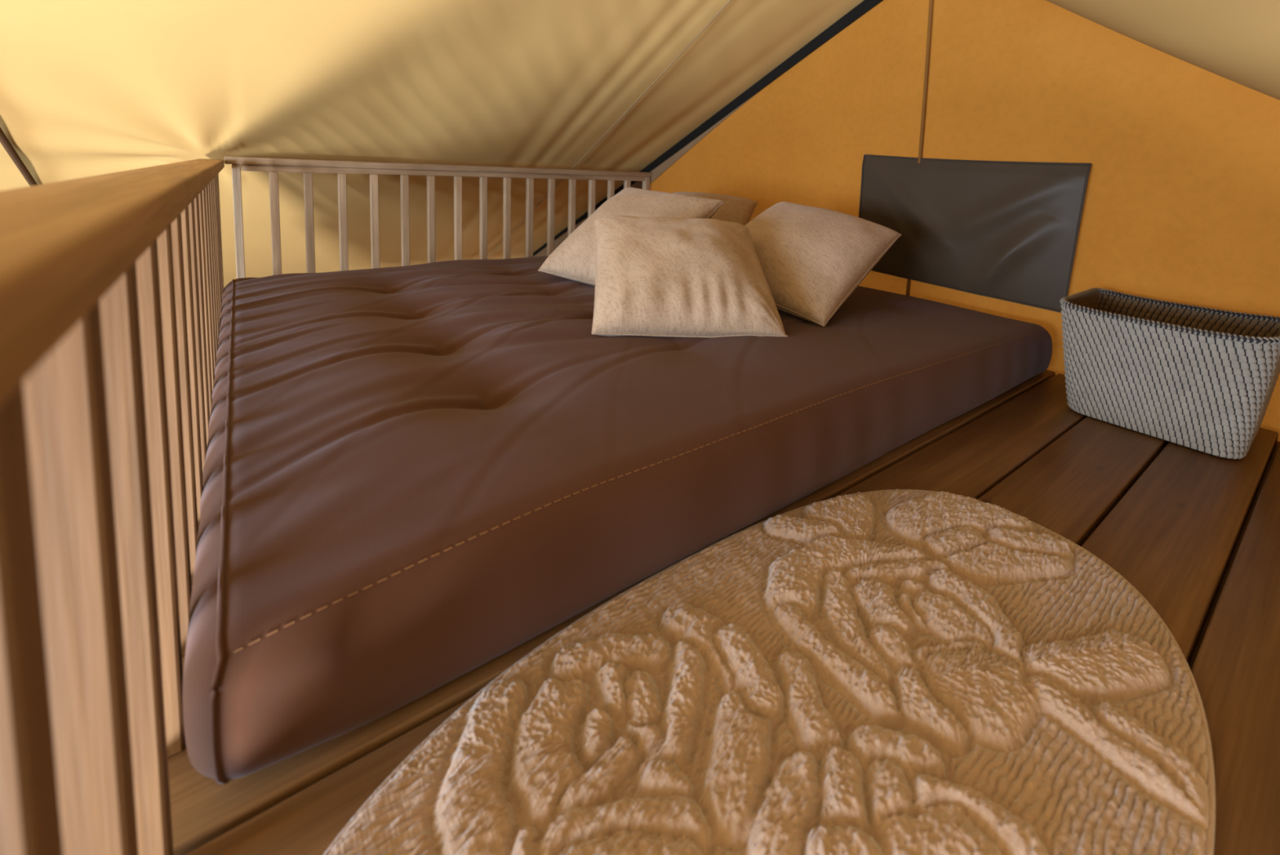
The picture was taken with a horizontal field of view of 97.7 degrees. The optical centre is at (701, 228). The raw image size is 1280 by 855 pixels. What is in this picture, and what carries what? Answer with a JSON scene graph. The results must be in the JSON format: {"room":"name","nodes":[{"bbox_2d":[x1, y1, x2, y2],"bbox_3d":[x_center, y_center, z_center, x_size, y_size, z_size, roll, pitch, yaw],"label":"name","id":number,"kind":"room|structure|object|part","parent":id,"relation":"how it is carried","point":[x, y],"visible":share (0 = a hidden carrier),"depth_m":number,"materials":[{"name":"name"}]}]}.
{"room":"tent interior","nodes":[
{"label":"tent interior","id":0,"kind":"room"},
{"bbox_2d":[0,0,1279,288],"bbox_3d":[-1.726,0.087,0.339,6.260,2.096,7.900,-3,8,-40],"label":"ceiling","id":1,"kind":"structure","parent":0,"point":[88,87],"depth_m":2.11,"materials":[{"name":"beige fabric"}]},
{"bbox_2d":[167,369,1279,854],"bbox_3d":[-0.003,0.515,1.507,2.123,0.160,3.720,-3,8,-40],"label":"floor","id":2,"kind":"structure","parent":0,"point":[1195,532],"depth_m":0.86,"materials":[{"name":"brown wood"}]},
{"bbox_2d":[0,158,224,854],"bbox_3d":[-0.792,0.192,0.835,0.079,0.555,3.745,-3,8,-40],"label":"railing","id":3,"kind":"object","parent":2,"relation":"on","point":[112,284],"visible":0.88,"depth_m":0.30,"materials":[{"name":"brown wood"}]},
{"bbox_3d":[-0.781,-0.068,0.808,0.079,0.034,3.745,-3,8,-40],"label":"handrail","id":4,"kind":"part","parent":3,"relation":"part of","materials":[{"name":"brown wood"}]},
{"bbox_2d":[224,156,652,278],"bbox_3d":[-1.137,-0.044,2.915,2.051,0.568,0.077,-3,8,-40],"label":"railing","id":5,"kind":"object","parent":2,"relation":"on","point":[273,166],"visible":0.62,"depth_m":2.66,"materials":[{"name":"brown wood"}]},
{"bbox_3d":[-1.895,0.006,2.279,0.028,0.538,0.042,-3,8,-40],"label":"post","id":6,"kind":"part","parent":5,"relation":"part of","materials":[{"name":"brown wood"}]},
{"bbox_3d":[-1.126,-0.311,2.887,2.051,0.030,0.077,-3,8,-40],"label":"handrail","id":7,"kind":"part","parent":5,"relation":"part of","materials":[{"name":"brown wood"}]},
{"bbox_3d":[-1.120,-0.283,2.886,1.960,0.026,0.039,-3,8,-40],"label":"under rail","id":8,"kind":"part","parent":5,"relation":"part of","materials":[{"name":"brown wood"}]},
{"bbox_3d":[-0.362,-0.062,3.547,0.034,0.538,0.042,-3,8,-40],"label":"post","id":9,"kind":"part","parent":5,"relation":"part of","materials":[{"name":"brown wood"}]},
{"bbox_2d":[182,255,1052,784],"bbox_3d":[-0.267,0.296,1.829,2.015,0.184,1.900,-3,8,-40],"label":"mattress","id":10,"kind":"object","parent":2,"relation":"on","point":[414,475],"visible":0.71,"depth_m":0.84,"materials":[{"name":"brown fabric"}]},
{"bbox_2d":[537,187,724,285],"bbox_3d":[-0.263,0.025,2.093,0.575,0.348,0.391,6,7,30],"label":"pillow","id":11,"kind":"object","parent":10,"relation":"on","point":[574,259],"visible":0.59,"depth_m":2.05,"materials":[{"name":"fabric"}]},
{"bbox_2d":[591,215,787,337],"bbox_3d":[-0.058,0.119,1.566,0.510,0.280,0.419,1,6,-9],"label":"pillow","id":12,"kind":"object","parent":10,"relation":"on","point":[671,277],"visible":1,"depth_m":1.43,"materials":[{"name":"fabric"}]},
{"bbox_2d":[671,191,758,225],"bbox_3d":[-0.014,-0.009,2.619,0.460,0.316,0.369,5,6,22],"label":"pillow","id":13,"kind":"object","parent":10,"relation":"on","point":[739,210],"visible":0.24,"depth_m":2.61,"materials":[{"name":"fabric"}]},
{"bbox_2d":[745,201,901,326],"bbox_3d":[0.320,0.083,1.861,0.525,0.321,0.456,7,8,39],"label":"pillow","id":14,"kind":"object","parent":10,"relation":"on","point":[811,259],"visible":0.77,"depth_m":1.73,"materials":[{"name":"fabric"}]},
{"bbox_2d":[323,488,1215,854],"bbox_3d":[0.156,0.517,0.613,1.092,0.029,0.581,-3,8,-40],"label":"rug","id":15,"kind":"object","parent":2,"relation":"on","point":[895,671],"visible":1,"depth_m":0.59,"materials":[{"name":"beige fabric"}]},
{"bbox_2d":[1059,287,1279,458],"bbox_3d":[1.178,0.342,1.414,0.349,0.291,0.421,-3,8,-40],"label":"basket","id":16,"kind":"object","parent":2,"relation":"on","point":[1202,379],"visible":1,"depth_m":1.31,"materials":[{"name":"white wicker"}]},
{"bbox_2d":[540,0,1279,441],"bbox_3d":[0.647,0.801,2.415,0.017,3.739,7.900,-3,8,-40],"label":"wall","id":17,"kind":"structure","parent":0,"point":[1182,202],"depth_m":1.79,"materials":[{"name":"orange fabric"}]},
{"bbox_2d":[533,91,759,257],"bbox_3d":[-0.715,-0.005,4.016,0.003,1.745,3.150,-3,8,-40],"label":"trim","id":18,"kind":"structure","parent":17,"relation":"attached to","point":[657,171],"depth_m":3.40,"materials":[{"name":"brown fabric"}]},
{"bbox_2d":[533,0,883,256],"bbox_3d":[-0.470,-0.321,3.699,0.006,1.800,3.880,-3,8,-40],"label":"tent pole","id":19,"kind":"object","parent":17,"relation":"attached to","point":[865,6],"depth_m":2.76,"materials":[{"name":"black metal"}]},
{"bbox_2d":[858,154,1092,312],"bbox_3d":[0.907,-0.020,2.015,0.048,0.498,0.810,-3,8,-40],"label":"window","id":20,"kind":"structure","parent":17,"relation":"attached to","point":[1008,231],"depth_m":1.94,"materials":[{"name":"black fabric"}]}
]}

